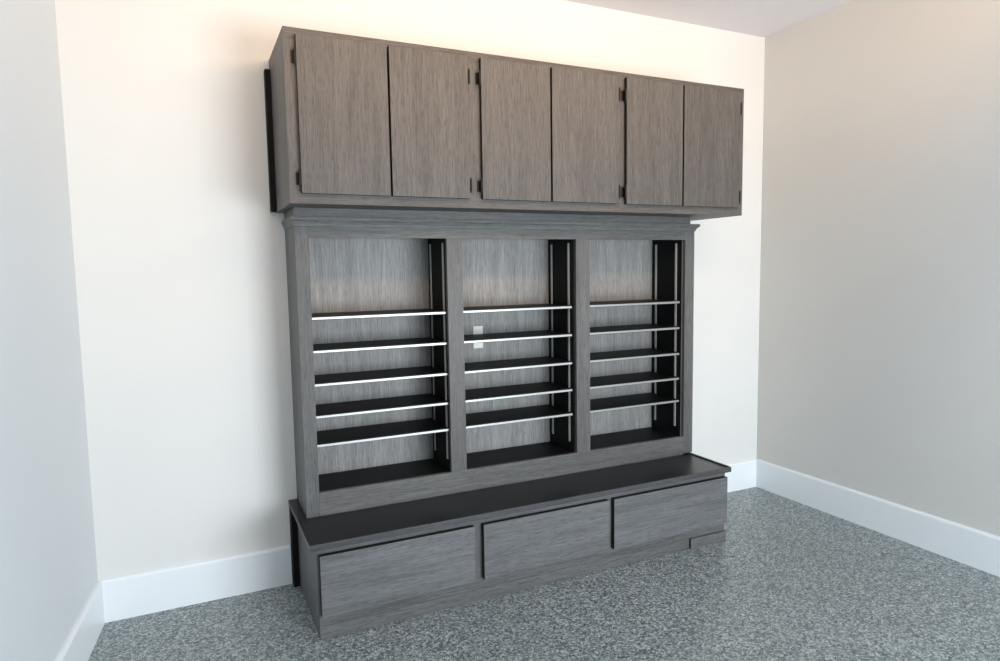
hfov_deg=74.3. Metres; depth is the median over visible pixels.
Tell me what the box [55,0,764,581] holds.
wall
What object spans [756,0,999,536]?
wall
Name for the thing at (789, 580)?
floor
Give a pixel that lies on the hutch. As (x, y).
(584, 362)
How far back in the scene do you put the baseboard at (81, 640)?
2.54 m
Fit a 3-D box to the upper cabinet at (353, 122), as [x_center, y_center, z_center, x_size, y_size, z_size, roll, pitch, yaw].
[0.139,-0.911,3.244,2.390,0.669,0.479,-3,6,-25]
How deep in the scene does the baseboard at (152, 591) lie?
2.95 m
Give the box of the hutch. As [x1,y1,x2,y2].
[282,207,699,517]
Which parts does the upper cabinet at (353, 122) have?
door, door, rail, door, rail, door, door, door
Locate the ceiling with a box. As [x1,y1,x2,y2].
[564,0,855,36]
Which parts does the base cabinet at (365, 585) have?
drawer, rail, rail, drawer, drawer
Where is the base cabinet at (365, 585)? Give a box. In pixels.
[289,473,727,639]
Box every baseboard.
[55,582,104,660]
[98,545,291,622]
[725,458,756,492]
[756,459,999,576]
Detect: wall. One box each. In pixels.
[0,0,97,660]
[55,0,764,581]
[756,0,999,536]
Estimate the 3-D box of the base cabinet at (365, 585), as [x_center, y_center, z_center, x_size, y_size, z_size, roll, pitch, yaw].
[0.111,0.976,3.326,2.163,0.382,0.597,-3,6,-25]
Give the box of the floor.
[88,487,999,660]
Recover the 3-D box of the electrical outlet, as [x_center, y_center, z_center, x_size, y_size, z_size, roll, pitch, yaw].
[-0.115,0.035,3.453,0.055,0.116,0.007,-3,6,-25]
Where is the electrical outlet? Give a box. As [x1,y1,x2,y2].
[473,326,482,347]
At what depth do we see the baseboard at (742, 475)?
4.34 m
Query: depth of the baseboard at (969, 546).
3.57 m
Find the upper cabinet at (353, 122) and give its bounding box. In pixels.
[264,26,743,220]
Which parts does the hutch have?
panel, shelf, edge trim, shelf, edge trim, shelf, edge trim, shelf, edge trim, shelf, edge trim, panel, panel, crown molding, rail, rail, shelf, shelf, edge trim, edge trim, shelf, edge trim, shelf, edge trim, shelf, edge trim, panel, shelf, panel, edge trim, shelf, edge trim, shelf, edge trim, shelf, edge trim, shelf, edge trim, panel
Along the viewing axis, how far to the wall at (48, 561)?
2.20 m

